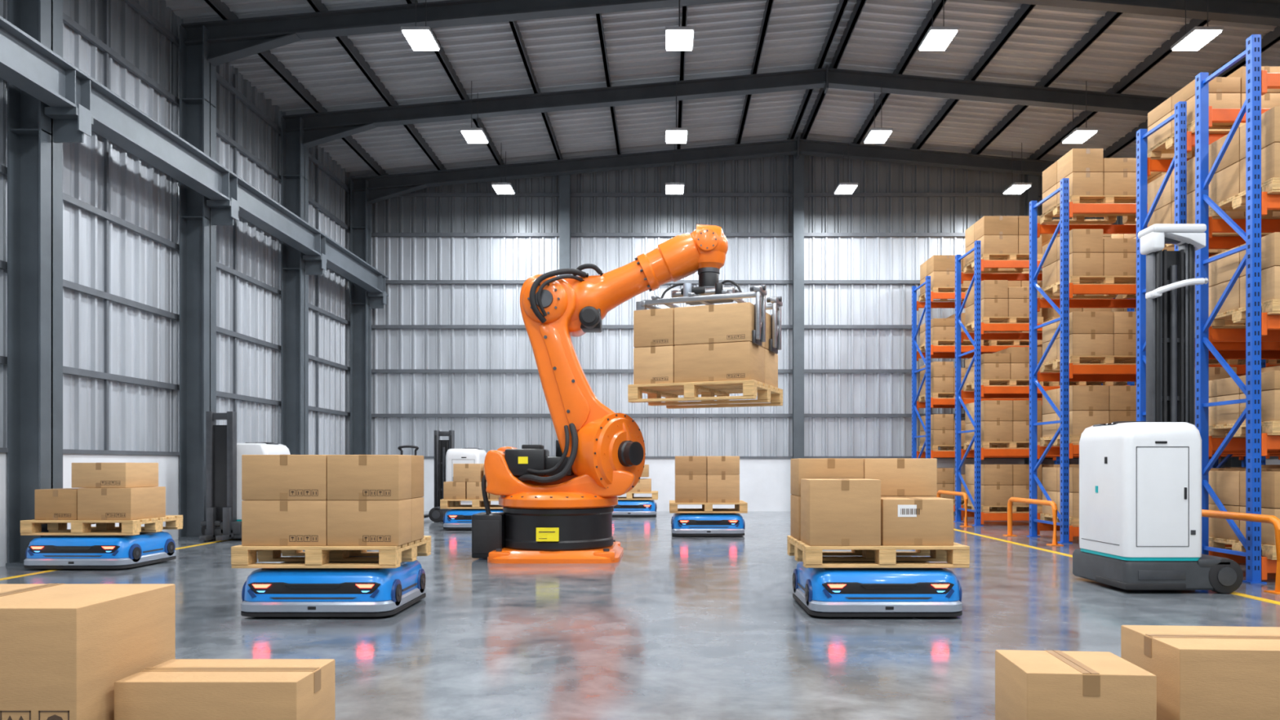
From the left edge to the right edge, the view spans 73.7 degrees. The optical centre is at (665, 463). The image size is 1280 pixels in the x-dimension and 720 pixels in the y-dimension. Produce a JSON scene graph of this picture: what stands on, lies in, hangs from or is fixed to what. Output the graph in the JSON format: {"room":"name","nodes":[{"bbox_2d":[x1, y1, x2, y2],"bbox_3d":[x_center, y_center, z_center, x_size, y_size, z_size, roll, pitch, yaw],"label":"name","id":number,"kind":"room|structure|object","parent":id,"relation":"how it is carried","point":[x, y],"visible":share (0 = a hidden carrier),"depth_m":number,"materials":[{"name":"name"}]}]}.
{"room":"workspace","nodes":[
{"label":"workspace","id":0,"kind":"room"},
{"bbox_2d":[0,0,355,566],"bbox_3d":[-7.220,-2.794,7.450,0.300,7.788,24.900,0,0,0],"label":"wall","id":1,"kind":"structure","parent":0,"point":[121,212],"depth_m":11.98,"materials":[{"name":"metal"}]},
{"bbox_2d":[0,511,1279,719],"bbox_3d":[3.000,1.173,7.600,21.100,0.153,25.200,0,0,0],"label":"floor","id":2,"kind":"structure","parent":0,"point":[677,628],"depth_m":5.65,"materials":[{"name":"concrete"}]},
{"bbox_2d":[5,0,62,566],"bbox_3d":[-6.900,-2.642,9.350,0.360,7.483,0.380,0,0,0],"label":"steel column","id":3,"kind":"structure","parent":2,"relation":"on","point":[34,162],"depth_m":9.34,"materials":[{"name":"metal"}]},
{"bbox_2d":[0,582,175,719],"bbox_3d":[-2.277,0.774,2.930,0.885,0.652,0.543,0,0,0],"label":"cardboard box","id":4,"kind":"object","parent":2,"relation":"on","point":[64,648],"visible":0.98,"depth_m":2.71,"materials":[{"name":"brown"}]},
{"bbox_2d":[23,531,176,568],"bbox_3d":[-6.100,0.916,9.270,1.116,0.343,1.024,0,0,0],"label":"vehicle","id":5,"kind":"object","parent":2,"relation":"on","point":[45,552],"visible":0.94,"depth_m":8.81,"materials":[{"name":"metal"}]},
{"bbox_2d":[20,515,182,535],"bbox_3d":[-6.100,0.666,9.300,1.170,0.155,0.920,0,0,0],"label":"wooden pallet","id":6,"kind":"object","parent":5,"relation":"on","point":[28,527],"visible":0.83,"depth_m":8.90,"materials":[{"name":"brown wood"}]},
{"bbox_2d":[35,488,77,519],"bbox_3d":[-6.360,0.428,9.140,0.440,0.320,0.483,0,0,0],"label":"cardboard box","id":7,"kind":"object","parent":6,"relation":"on","point":[60,504],"visible":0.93,"depth_m":8.90,"materials":[{"name":"brown"}]},
{"bbox_2d":[77,486,165,519],"bbox_3d":[-5.840,0.421,9.190,0.560,0.334,0.623,0,0,0],"label":"cardboard box","id":8,"kind":"object","parent":6,"relation":"on","point":[148,502],"visible":0.97,"depth_m":8.88,"materials":[{"name":"brown"}]},
{"bbox_2d":[71,462,158,488],"bbox_3d":[-5.925,0.121,9.210,0.570,0.264,0.583,0,0,0],"label":"cardboard box","id":9,"kind":"object","parent":8,"relation":"on","point":[84,475],"visible":1,"depth_m":8.92,"materials":[{"name":"brown"}]},
{"bbox_2d":[178,25,216,539],"bbox_3d":[-6.900,-2.642,12.600,0.360,7.483,0.380,0,0,0],"label":"steel column","id":10,"kind":"structure","parent":2,"relation":"on","point":[197,76],"depth_m":12.59,"materials":[{"name":"metal"}]},
{"bbox_2d":[181,0,1279,66],"bbox_3d":[3.000,-6.642,12.600,20.185,1.457,0.240,0,0,0],"label":"rafter","id":11,"kind":"object","parent":10,"relation":"on","point":[230,40],"depth_m":12.59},
{"bbox_2d":[114,658,334,719],"bbox_3d":[-1.505,0.905,2.955,0.603,0.389,0.330,0,0,0],"label":"cardboard box","id":12,"kind":"object","parent":2,"relation":"on","point":[174,689],"visible":1,"depth_m":2.79,"materials":[{"name":"brown"}]},
{"bbox_2d":[199,411,290,540],"bbox_3d":[-6.209,0.178,12.495,0.962,1.843,1.248,0,0,0],"label":"forklift","id":13,"kind":"object","parent":2,"relation":"on","point":[223,522],"visible":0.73,"depth_m":12.16,"materials":[{"name":"metal"}]},
{"bbox_2d":[280,117,308,454],"bbox_3d":[-6.900,-2.642,15.900,0.360,7.483,0.380,0,0,0],"label":"steel column","id":14,"kind":"structure","parent":2,"relation":"on","point":[294,155],"depth_m":15.89,"materials":[{"name":"metal"}]},
{"bbox_2d":[282,65,1168,148],"bbox_3d":[3.000,-6.642,15.900,20.185,1.457,0.240,0,0,0],"label":"rafter","id":15,"kind":"object","parent":14,"relation":"on","point":[322,127],"depth_m":15.89,"materials":[{"name":"metal"}]},
{"bbox_2d":[240,555,426,617],"bbox_3d":[-2.490,0.916,6.520,1.116,0.343,1.024,0,0,0],"label":"vehicle","id":16,"kind":"object","parent":2,"relation":"on","point":[266,592],"visible":0.91,"depth_m":6.04,"materials":[{"name":"metal"}]},
{"bbox_2d":[231,535,431,568],"bbox_3d":[-2.500,0.666,6.520,1.170,0.155,0.920,0,0,0],"label":"wooden pallet","id":17,"kind":"object","parent":16,"relation":"on","point":[242,557],"visible":0.79,"depth_m":6.13,"materials":[{"name":"brown wood"}]},
{"bbox_2d":[241,500,327,546],"bbox_3d":[-2.728,0.425,6.255,0.605,0.326,0.313,0,0,0],"label":"cardboard box","id":18,"kind":"object","parent":17,"relation":"on","point":[264,522],"visible":0.86,"depth_m":6.10,"materials":[{"name":"brown"}]},
{"bbox_2d":[241,454,327,500],"bbox_3d":[-2.728,0.098,6.255,0.605,0.326,0.313,0,0,0],"label":"cardboard box","id":19,"kind":"object","parent":18,"relation":"on","point":[264,477],"visible":0.91,"depth_m":6.10,"materials":[{"name":"brown"}]},
{"bbox_2d":[327,498,411,546],"bbox_3d":[-2.163,0.425,6.255,0.515,0.326,0.313,0,0,0],"label":"cardboard box","id":20,"kind":"object","parent":17,"relation":"on","point":[349,522],"visible":0.91,"depth_m":6.10,"materials":[{"name":"brown"}]},
{"bbox_2d":[327,454,411,500],"bbox_3d":[-2.163,0.098,6.255,0.515,0.326,0.313,0,0,0],"label":"cardboard box","id":21,"kind":"object","parent":20,"relation":"on","point":[349,477],"visible":1,"depth_m":6.10,"materials":[{"name":"brown"}]},
{"bbox_2d":[411,497,423,542],"bbox_3d":[-2.163,0.425,6.577,0.515,0.326,0.330,0,0,0],"label":"cardboard box","id":22,"kind":"object","parent":17,"relation":"on","point":[417,504],"visible":0.08,"depth_m":6.56,"materials":[{"name":"brown"}]},
{"bbox_2d":[410,455,423,498],"bbox_3d":[-2.163,0.098,6.577,0.515,0.326,0.330,0,0,0],"label":"cardboard box","id":23,"kind":"object","parent":22,"relation":"on","point":[417,461],"visible":0.1,"depth_m":6.56,"materials":[{"name":"brown"}]},
{"bbox_2d":[350,179,371,454],"bbox_3d":[-6.900,-2.642,19.350,0.360,7.483,0.380,0,0,0],"label":"steel column","id":24,"kind":"structure","parent":2,"relation":"on","point":[360,208],"depth_m":19.34,"materials":[{"name":"metal"}]},
{"bbox_2d":[351,136,1055,204],"bbox_3d":[3.000,-6.642,19.350,20.185,1.457,0.240,0,0,0],"label":"rafter","id":25,"kind":"object","parent":24,"relation":"on","point":[381,188],"depth_m":19.34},
{"bbox_2d":[428,430,486,522],"bbox_3d":[-4.028,0.221,16.825,1.089,1.758,1.696,0,0,0],"label":"forklift","id":26,"kind":"object","parent":2,"relation":"on","point":[446,455],"visible":0.51,"depth_m":16.43,"materials":[{"name":"metal"}]},
{"bbox_2d":[443,508,502,529],"bbox_3d":[-3.120,0.916,14.500,1.116,0.343,1.024,0,0,0],"label":"vehicle","id":27,"kind":"object","parent":2,"relation":"on","point":[455,518],"visible":0.42,"depth_m":14.02,"materials":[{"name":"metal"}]},
{"bbox_2d":[440,498,502,508],"bbox_3d":[-3.120,0.666,14.500,1.170,0.155,0.920,0,0,0],"label":"wooden pallet","id":28,"kind":"object","parent":27,"relation":"on","point":[444,504],"visible":0.47,"depth_m":14.04,"materials":[{"name":"brown wood"}]},
{"bbox_2d":[443,481,466,499],"bbox_3d":[-3.480,0.443,14.290,0.360,0.290,0.423,0,0,0],"label":"cardboard box","id":29,"kind":"object","parent":28,"relation":"on","point":[451,490],"visible":0.77,"depth_m":14.08,"materials":[{"name":"brown"}]},
{"bbox_2d":[466,481,489,499],"bbox_3d":[-3.100,0.443,14.290,0.360,0.290,0.423,0,0,0],"label":"cardboard box","id":30,"kind":"object","parent":28,"relation":"on","point":[473,488],"visible":0.54,"depth_m":14.08,"materials":[{"name":"brown"}]},
{"bbox_2d":[453,463,484,481],"bbox_3d":[-3.275,0.148,14.290,0.450,0.300,0.423,0,0,0],"label":"cardboard box","id":31,"kind":"object","parent":30,"relation":"on","point":[461,472],"visible":0.86,"depth_m":14.08,"materials":[{"name":"brown"}]},
{"bbox_2d":[559,174,570,275],"bbox_3d":[-2.300,-2.802,19.580,0.240,7.804,0.200,0,0,0],"label":"steel column","id":32,"kind":"structure","parent":2,"relation":"on","point":[564,180],"depth_m":19.48,"materials":[{"name":"metal"}]},
{"bbox_2d":[471,224,782,563],"bbox_3d":[-0.407,-0.854,10.020,3.589,3.909,1.560,0,0,0],"label":"robot","id":33,"kind":"object","parent":2,"relation":"on","point":[559,508],"visible":0.97,"depth_m":9.73,"materials":[{"name":"orange paint"}]},
{"bbox_2d":[627,379,782,408],"bbox_3d":[0.500,-0.800,10.020,1.480,0.200,1.280,0,0,22],"label":"wooden pallet","id":34,"kind":"object","parent":33,"relation":"on","point":[749,388],"visible":1,"depth_m":9.72,"materials":[{"name":"brown wood"}]},
{"bbox_2d":[633,345,674,384],"bbox_3d":[-0.028,-1.112,9.907,0.486,0.422,0.598,0,0,22],"label":"cardboard box","id":35,"kind":"object","parent":34,"relation":"on","point":[651,365],"visible":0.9,"depth_m":9.62,"materials":[{"name":"brown"}]},
{"bbox_2d":[633,307,674,347],"bbox_3d":[-0.028,-1.536,9.907,0.486,0.422,0.598,0,0,22],"label":"cardboard box","id":36,"kind":"object","parent":35,"relation":"on","point":[651,327],"visible":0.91,"depth_m":9.62,"materials":[{"name":"brown"}]},
{"bbox_2d":[674,341,764,383],"bbox_3d":[0.617,-1.112,9.647,0.884,0.422,0.598,0,0,22],"label":"cardboard box","id":37,"kind":"object","parent":34,"relation":"on","point":[732,361],"visible":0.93,"depth_m":9.38,"materials":[{"name":"brown"}]},
{"bbox_2d":[674,302,764,347],"bbox_3d":[0.617,-1.536,9.647,0.884,0.422,0.598,0,0,22],"label":"cardboard box","id":38,"kind":"object","parent":37,"relation":"on","point":[725,322],"visible":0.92,"depth_m":9.36,"materials":[{"name":"brown"}]},
{"bbox_2d":[764,348,777,387],"bbox_3d":[0.843,-1.112,10.208,0.884,0.422,0.598,0,0,22],"label":"cardboard box","id":39,"kind":"object","parent":34,"relation":"on","point":[771,358],"visible":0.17,"depth_m":10.01,"materials":[{"name":"brown"}]},
{"bbox_2d":[612,499,657,516],"bbox_3d":[-0.740,0.916,18.000,1.116,0.343,1.024,0,0,0],"label":"vehicle","id":40,"kind":"object","parent":2,"relation":"on","point":[624,508],"visible":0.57,"depth_m":17.52,"materials":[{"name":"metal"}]},
{"bbox_2d":[671,513,745,536],"bbox_3d":[0.650,0.916,13.270,1.116,0.343,1.024,0,0,0],"label":"vehicle","id":41,"kind":"object","parent":2,"relation":"on","point":[682,524],"visible":0.94,"depth_m":12.79,"materials":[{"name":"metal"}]},
{"bbox_2d":[669,500,747,513],"bbox_3d":[0.650,0.666,13.270,1.170,0.155,0.920,0,0,0],"label":"wooden pallet","id":42,"kind":"object","parent":41,"relation":"on","point":[741,507],"visible":0.94,"depth_m":12.81,"materials":[{"name":"brown wood"}]},
{"bbox_2d":[675,474,706,502],"bbox_3d":[0.385,0.377,13.075,0.470,0.422,0.453,0,0,0],"label":"cardboard box","id":43,"kind":"object","parent":42,"relation":"on","point":[689,488],"visible":1,"depth_m":12.85,"materials":[{"name":"brown"}]},
{"bbox_2d":[675,456,706,474],"bbox_3d":[0.385,0.025,13.075,0.470,0.282,0.453,0,0,0],"label":"cardboard box","id":44,"kind":"object","parent":43,"relation":"on","point":[683,464],"visible":0.98,"depth_m":12.85,"materials":[{"name":"brown"}]},
{"bbox_2d":[706,474,739,502],"bbox_3d":[0.875,0.377,13.075,0.490,0.422,0.453,0,0,0],"label":"cardboard box","id":45,"kind":"object","parent":42,"relation":"on","point":[720,488],"visible":0.93,"depth_m":12.85,"materials":[{"name":"brown"}]},
{"bbox_2d":[706,456,739,474],"bbox_3d":[0.875,0.025,13.075,0.490,0.282,0.453,0,0,0],"label":"cardboard box","id":46,"kind":"object","parent":45,"relation":"on","point":[714,464],"visible":0.85,"depth_m":12.85,"materials":[{"name":"brown"}]},
{"bbox_2d":[792,154,804,458],"bbox_3d":[3.050,-3.033,19.580,0.240,8.266,0.200,0,0,0],"label":"steel column","id":47,"kind":"structure","parent":2,"relation":"on","point":[797,164],"depth_m":19.48,"materials":[{"name":"metal"}]},
{"bbox_2d":[792,555,962,617],"bbox_3d":[1.580,0.916,6.520,1.116,0.343,1.024,0,0,0],"label":"vehicle","id":48,"kind":"object","parent":2,"relation":"on","point":[820,592],"visible":0.92,"depth_m":6.04,"materials":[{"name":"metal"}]},
{"bbox_2d":[786,535,969,568],"bbox_3d":[1.585,0.666,6.540,1.170,0.155,0.920,0,0,0],"label":"wooden pallet","id":49,"kind":"object","parent":48,"relation":"on","point":[957,555],"visible":0.82,"depth_m":6.13,"materials":[{"name":"brown wood"}]},
{"bbox_2d":[791,494,800,540],"bbox_3d":[1.282,0.418,6.740,0.525,0.340,0.423,0,0,0],"label":"cardboard box","id":50,"kind":"object","parent":49,"relation":"on","point":[795,500],"visible":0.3,"depth_m":6.64,"materials":[{"name":"brown"}]},
{"bbox_2d":[791,457,863,496],"bbox_3d":[1.270,0.103,6.740,0.500,0.290,0.423,0,0,0],"label":"cardboard box","id":51,"kind":"object","parent":50,"relation":"on","point":[826,468],"visible":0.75,"depth_m":6.53,"materials":[{"name":"brown"}]},
{"bbox_2d":[800,478,880,546],"bbox_3d":[1.285,0.351,6.295,0.510,0.474,0.413,0,0,0],"label":"cardboard box","id":52,"kind":"object","parent":49,"relation":"on","point":[835,512],"visible":1,"depth_m":6.09,"materials":[{"name":"brown"}]},
{"bbox_2d":[880,496,936,497],"bbox_3d":[1.815,0.418,6.740,0.530,0.340,0.423,0,0,0],"label":"cardboard box","id":53,"kind":"object","parent":49,"relation":"on","point":[881,496],"visible":0.12,"depth_m":6.53,"materials":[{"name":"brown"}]},
{"bbox_2d":[863,457,937,496],"bbox_3d":[1.802,0.103,6.740,0.555,0.290,0.423,0,0,0],"label":"cardboard box","id":54,"kind":"object","parent":53,"relation":"on","point":[899,477],"visible":0.77,"depth_m":6.53,"materials":[{"name":"brown"}]},
{"bbox_2d":[880,497,953,545],"bbox_3d":[1.815,0.421,6.319,0.510,0.334,0.404,0,0,0],"label":"cardboard box","id":55,"kind":"object","parent":49,"relation":"on","point":[904,521],"visible":0.91,"depth_m":6.12,"materials":[{"name":"brown"}]},
{"bbox_2d":[911,275,1079,511],"bbox_3d":[8.265,-1.425,18.500,5.590,5.050,1.140,0,0,0],"label":"rack","id":56,"kind":"object","parent":2,"relation":"on","point":[931,352],"visible":0.35,"depth_m":18.13,"materials":[{"name":"blue"}]},
{"bbox_2d":[918,361,964,401],"bbox_3d":[6.180,-1.764,18.500,1.080,0.786,0.980,0,0,0],"label":"load","id":57,"kind":"object","parent":56,"relation":"on","point":[942,373],"visible":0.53,"depth_m":18.02,"materials":[{"name":"brown cardboard"}]},
{"bbox_2d":[918,413,965,452],"bbox_3d":[6.180,-0.654,18.500,1.080,0.786,0.980,0,0,0],"label":"load","id":58,"kind":"object","parent":56,"relation":"on","point":[942,425],"visible":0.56,"depth_m":18.02,"materials":[{"name":"brown cardboard"}]},
{"bbox_2d":[918,254,982,302],"bbox_3d":[6.180,-4.004,18.500,1.080,0.806,0.980,0,0,0],"label":"load","id":59,"kind":"object","parent":56,"relation":"on","point":[940,268],"visible":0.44,"depth_m":18.02,"materials":[{"name":"brown cardboard"}]},
{"bbox_2d":[937,467,964,505],"bbox_3d":[6.180,0.486,18.500,1.080,0.786,0.980,0,0,0],"label":"load","id":60,"kind":"object","parent":56,"relation":"on","point":[945,476],"visible":0.25,"depth_m":18.02,"materials":[{"name":"brown cardboard"}]},
{"bbox_2d":[919,312,983,351],"bbox_3d":[6.180,-2.834,18.500,1.080,0.706,0.980,0,0,0],"label":"load","id":61,"kind":"object","parent":56,"relation":"on","point":[942,330],"visible":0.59,"depth_m":18.02,"materials":[{"name":"brown cardboard"}]},
{"bbox_2d":[983,331,1042,346],"bbox_3d":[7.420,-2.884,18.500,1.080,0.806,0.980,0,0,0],"label":"wooden pallet","id":62,"kind":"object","parent":56,"relation":"on","point":[986,342],"depth_m":18.02,"materials":[{"name":"brown wood"}]},
{"bbox_2d":[1024,174,1038,464],"bbox_3d":[8.400,-2.797,19.580,0.240,7.795,0.200,0,0,0],"label":"steel column","id":63,"kind":"structure","parent":2,"relation":"on","point":[1031,193],"depth_m":19.48,"materials":[{"name":"metal"}]},
{"bbox_2d":[1002,497,1063,546],"bbox_3d":[5.250,0.802,12.250,0.160,0.595,1.660,0,0,0],"label":"barrier","id":64,"kind":"object","parent":2,"relation":"on","point":[1054,506],"visible":1,"depth_m":12.08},
{"bbox_2d":[995,649,1156,719],"bbox_3d":[1.475,0.909,3.105,0.430,0.382,0.373,0,0,5],"label":"cardboard box","id":65,"kind":"object","parent":2,"relation":"on","point":[1030,685],"visible":1,"depth_m":2.93,"materials":[{"name":"brown"}]},
{"bbox_2d":[953,240,1279,525],"bbox_3d":[8.265,-1.425,15.650,5.590,5.050,1.140,0,0,0],"label":"rack","id":66,"kind":"object","parent":2,"relation":"on","point":[980,391],"visible":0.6,"depth_m":15.15,"materials":[{"name":"blue"}]},
{"bbox_2d":[963,400,1041,449],"bbox_3d":[6.180,-0.694,15.650,1.080,0.866,0.980,0,0,0],"label":"load","id":67,"kind":"object","parent":66,"relation":"on","point":[1005,424],"visible":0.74,"depth_m":15.17,"materials":[{"name":"brown cardboard"}]},
{"bbox_2d":[963,215,1042,273],"bbox_3d":[6.180,-4.004,15.650,1.080,0.806,0.980,0,0,0],"label":"load","id":68,"kind":"object","parent":66,"relation":"on","point":[1002,237],"visible":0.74,"depth_m":15.17,"materials":[{"name":"brown cardboard"}]},
{"bbox_2d":[963,464,1042,513],"bbox_3d":[6.180,0.446,15.650,1.080,0.866,0.980,0,0,0],"label":"load","id":69,"kind":"object","parent":66,"relation":"on","point":[999,482],"visible":0.77,"depth_m":15.17,"materials":[{"name":"brown cardboard"}]},
{"bbox_2d":[963,280,1043,332],"bbox_3d":[6.180,-2.874,15.650,1.080,0.786,0.980,0,0,0],"label":"load","id":70,"kind":"object","parent":66,"relation":"on","point":[1000,303],"visible":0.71,"depth_m":15.17,"materials":[{"name":"brown cardboard"}]},
{"bbox_2d":[963,346,1043,391],"bbox_3d":[6.180,-1.724,15.650,1.080,0.706,0.980,0,0,0],"label":"load","id":71,"kind":"object","parent":66,"relation":"on","point":[1009,366],"visible":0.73,"depth_m":15.17,"materials":[{"name":"brown cardboard"}]},
{"bbox_2d":[1037,281,1111,332],"bbox_3d":[7.420,-2.914,15.650,1.080,0.866,0.980,0,0,0],"label":"load","id":72,"kind":"object","parent":66,"relation":"on","point":[1048,313],"visible":0.08,"depth_m":15.17,"materials":[{"name":"cardboard"}]},
{"bbox_2d":[1037,343,1113,386],"bbox_3d":[7.420,-1.784,15.650,1.080,0.826,0.980,0,0,0],"label":"load","id":73,"kind":"object","parent":66,"relation":"on","point":[1045,383],"visible":0.15,"depth_m":15.28,"materials":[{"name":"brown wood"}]},
{"bbox_2d":[1026,177,1279,543],"bbox_3d":[8.265,-1.425,12.350,5.590,5.050,1.140,0,0,0],"label":"rack","id":74,"kind":"object","parent":2,"relation":"on","point":[1068,371],"visible":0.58,"depth_m":12.11,"materials":[{"name":"blue"}]},
{"bbox_2d":[1040,466,1079,526],"bbox_3d":[6.180,0.466,12.350,1.080,0.826,0.980,0,0,0],"label":"load","id":75,"kind":"object","parent":74,"relation":"on","point":[1051,475],"visible":0.31,"depth_m":12.30,"materials":[{"name":"brown cardboard"}]},
{"bbox_2d":[1040,228,1136,298],"bbox_3d":[6.180,-2.874,12.350,1.080,0.786,0.980,0,0,0],"label":"load","id":76,"kind":"object","parent":74,"relation":"on","point":[1094,260],"visible":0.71,"depth_m":11.87,"materials":[{"name":"brown cardboard"}]},
{"bbox_2d":[1040,311,1136,372],"bbox_3d":[6.180,-1.744,12.350,1.080,0.746,0.980,0,0,0],"label":"load","id":77,"kind":"object","parent":74,"relation":"on","point":[1095,338],"visible":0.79,"depth_m":11.87,"materials":[{"name":"cardboard"}]},
{"bbox_2d":[1040,385,1136,446],"bbox_3d":[6.180,-0.674,12.350,1.080,0.826,0.980,0,0,0],"label":"load","id":78,"kind":"object","parent":74,"relation":"on","point":[1090,406],"visible":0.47,"depth_m":11.87,"materials":[{"name":"cardboard"}]},
{"bbox_2d":[1040,148,1147,224],"bbox_3d":[6.180,-3.994,12.350,1.080,0.786,0.980,0,0,0],"label":"load","id":79,"kind":"object","parent":74,"relation":"on","point":[1093,178],"visible":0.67,"depth_m":11.87,"materials":[{"name":"cardboard"}]},
{"bbox_2d":[1122,153,1174,224],"bbox_3d":[7.420,-3.994,12.350,1.080,0.786,0.980,0,0,0],"label":"load","id":80,"kind":"object","parent":74,"relation":"on","point":[1126,220],"visible":0.06,"depth_m":12.16,"materials":[{"name":"cardboard"}]},
{"bbox_2d":[1072,223,1243,593],"bbox_3d":[4.466,-0.570,8.069,1.188,3.340,1.785,0,0,0],"label":"forklift","id":81,"kind":"object","parent":2,"relation":"on","point":[1140,482],"visible":1,"depth_m":7.37,"materials":[{"name":"metal"}]},
{"bbox_2d":[1120,625,1279,719],"bbox_3d":[2.170,0.874,3.195,0.703,0.452,0.450,0,0,4],"label":"cardboard box","id":82,"kind":"object","parent":2,"relation":"on","point":[1202,673],"visible":0.95,"depth_m":2.99,"materials":[{"name":"brown"}]},
{"bbox_2d":[1136,101,1279,546],"bbox_3d":[8.365,-1.425,9.725,5.590,5.050,0.890,0,0,0],"label":"rack","id":83,"kind":"object","parent":2,"relation":"on","point":[1184,140],"visible":0.38,"depth_m":10.06,"materials":[{"name":"blue"}]},
{"bbox_2d":[1146,66,1279,159],"bbox_3d":[6.280,-3.954,9.725,1.080,0.706,0.980,0,0,0],"label":"load","id":84,"kind":"object","parent":83,"relation":"on","point":[1229,91],"visible":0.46,"depth_m":9.32,"materials":[{"name":"cardboard"}]},
{"bbox_2d":[1147,156,1279,253],"bbox_3d":[6.280,-2.914,9.725,1.080,0.866,0.980,0,0,0],"label":"load","id":85,"kind":"object","parent":83,"relation":"on","point":[1164,211],"visible":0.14,"depth_m":9.71,"materials":[{"name":"cardboard"}]},
{"bbox_2d":[1208,367,1236,435],"bbox_3d":[6.280,-0.654,9.725,1.080,0.786,0.980,0,0,0],"label":"load","id":86,"kind":"object","parent":83,"relation":"on","point":[1215,373],"visible":0.04,"depth_m":9.24,"materials":[{"name":"brown cardboard"}]},
{"bbox_2d":[1195,34,1279,583],"bbox_3d":[8.165,-1.425,8.275,5.590,5.050,0.890,0,0,0],"label":"rack","id":87,"kind":"object","parent":2,"relation":"on","point":[1260,326],"visible":0.87,"depth_m":8.10,"materials":[{"name":"blue"}]},
{"bbox_2d":[1208,106,1279,218],"bbox_3d":[6.080,-2.874,8.275,1.080,0.786,0.980,0,0,0],"label":"load","id":88,"kind":"object","parent":87,"relation":"on","point":[1227,186],"visible":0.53,"depth_m":8.26,"materials":[{"name":"brown cardboard"}]},
{"bbox_2d":[1208,231,1279,328],"bbox_3d":[6.080,-1.744,8.275,1.080,0.746,0.980,0,0,0],"label":"load","id":89,"kind":"object","parent":87,"relation":"on","point":[1221,271],"visible":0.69,"depth_m":8.24,"materials":[{"name":"brown cardboard"}]},
{"bbox_2d":[1208,471,1279,559],"bbox_3d":[6.080,0.476,8.275,1.080,0.806,0.980,0,0,0],"label":"load","id":90,"kind":"object","parent":87,"relation":"on","point":[1229,486],"visible":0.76,"depth_m":8.28,"materials":[{"name":"brown cardboard"}]},
{"bbox_2d":[1208,365,1279,438],"bbox_3d":[6.080,-0.614,8.275,1.080,0.706,0.980,0,0,0],"label":"load","id":91,"kind":"object","parent":87,"relation":"on","point":[1221,418],"visible":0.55,"depth_m":8.30,"materials":[{"name":"brown cardboard"}]},
{"bbox_2d":[1201,509,1279,594],"bbox_3d":[5.220,0.772,7.925,0.160,0.655,1.510,0,0,0],"label":"barrier","id":92,"kind":"object","parent":2,"relation":"on","point":[1272,519],"visible":0.45,"depth_m":7.41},
{"bbox_3d":[-6.900,-2.641,-0.500,0.360,7.483,0.380,0,0,0],"label":"steel column","id":93,"kind":"structure","parent":2,"relation":"on","visible":0},
{"bbox_2d":[0,15,388,308],"bbox_3d":[-6.527,-3.930,7.325,0.345,0.820,24.650,0,0,0],"label":"beam","id":94,"kind":"structure","parent":93,"relation":"attached to","point":[80,104],"depth_m":10.83,"materials":[{"name":"metal"}]},
{"bbox_2d":[164,0,1279,177],"bbox_3d":[3.000,-7.160,7.500,20.700,1.121,25.000,0,0,0],"label":"ceiling","id":95,"kind":"structure","parent":0,"point":[564,53],"depth_m":15.43,"materials":[{"name":"metal"}]},
{"bbox_2d":[400,0,439,50],"bbox_3d":[-3.450,-6.420,12.050,0.400,0.920,0.580,0,0,0],"label":"lamp","id":96,"kind":"object","parent":95,"relation":"hanging from","point":[420,37],"visible":1,"depth_m":11.96,"materials":[{"name":"white"}]},
{"bbox_2d":[459,80,488,143],"bbox_3d":[-3.450,-6.360,15.450,0.400,0.920,0.580,0,0,0],"label":"lamp","id":97,"kind":"object","parent":95,"relation":"hanging from","point":[472,135],"visible":1,"depth_m":15.36,"materials":[{"name":"white"}]},
{"bbox_2d":[665,80,688,143],"bbox_3d":[0.200,-6.360,15.450,0.400,0.920,0.580,0,0,0],"label":"lamp","id":98,"kind":"object","parent":95,"relation":"hanging from","point":[673,135],"visible":1,"depth_m":15.32,"materials":[{"name":"white"}]},
{"bbox_2d":[665,0,694,50],"bbox_3d":[0.200,-6.420,12.050,0.400,0.920,0.580,0,0,0],"label":"lamp","id":99,"kind":"object","parent":95,"relation":"hanging from","point":[679,37],"visible":1,"depth_m":11.95,"materials":[{"name":"white"}]},
{"bbox_2d":[863,80,893,143],"bbox_3d":[3.850,-6.360,15.450,0.400,0.920,0.580,0,0,0],"label":"lamp","id":100,"kind":"object","parent":95,"relation":"hanging from","point":[874,135],"visible":1,"depth_m":15.36,"materials":[{"name":"white"}]},
{"bbox_2d":[917,0,959,50],"bbox_3d":[3.850,-6.420,12.050,0.400,0.920,0.580,0,0,0],"label":"lamp","id":101,"kind":"object","parent":95,"relation":"hanging from","point":[937,37],"visible":1,"depth_m":11.97,"materials":[{"name":"white"}]},
{"bbox_2d":[1002,142,1031,194],"bbox_3d":[7.500,-6.290,18.200,0.400,0.920,0.580,0,0,0],"label":"lamp","id":102,"kind":"object","parent":95,"relation":"hanging from","point":[1016,188],"visible":1,"depth_m":18.06,"materials":[{"name":"white"}]},
{"bbox_2d":[1061,80,1098,143],"bbox_3d":[7.500,-6.360,15.450,0.400,0.920,0.580,0,0,0],"label":"lamp","id":103,"kind":"object","parent":95,"relation":"hanging from","point":[1078,135],"visible":1,"depth_m":15.36,"materials":[{"name":"white"}]},
{"bbox_2d":[1170,0,1223,50],"bbox_3d":[7.500,-6.420,12.050,0.400,0.920,0.580,0,0,0],"label":"lamp","id":104,"kind":"object","parent":95,"relation":"hanging from","point":[1197,37],"visible":1,"depth_m":11.97,"materials":[{"name":"white"}]},
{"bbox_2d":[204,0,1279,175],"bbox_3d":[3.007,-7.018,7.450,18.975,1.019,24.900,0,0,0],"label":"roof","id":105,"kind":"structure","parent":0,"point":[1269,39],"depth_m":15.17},
{"bbox_2d":[371,155,1221,511],"bbox_3d":[3.000,-3.245,19.845,20.500,8.690,0.350,0,0,0],"label":"wall","id":106,"kind":"structure","parent":0,"point":[451,348],"depth_m":19.90,"materials":[{"name":"metal"}]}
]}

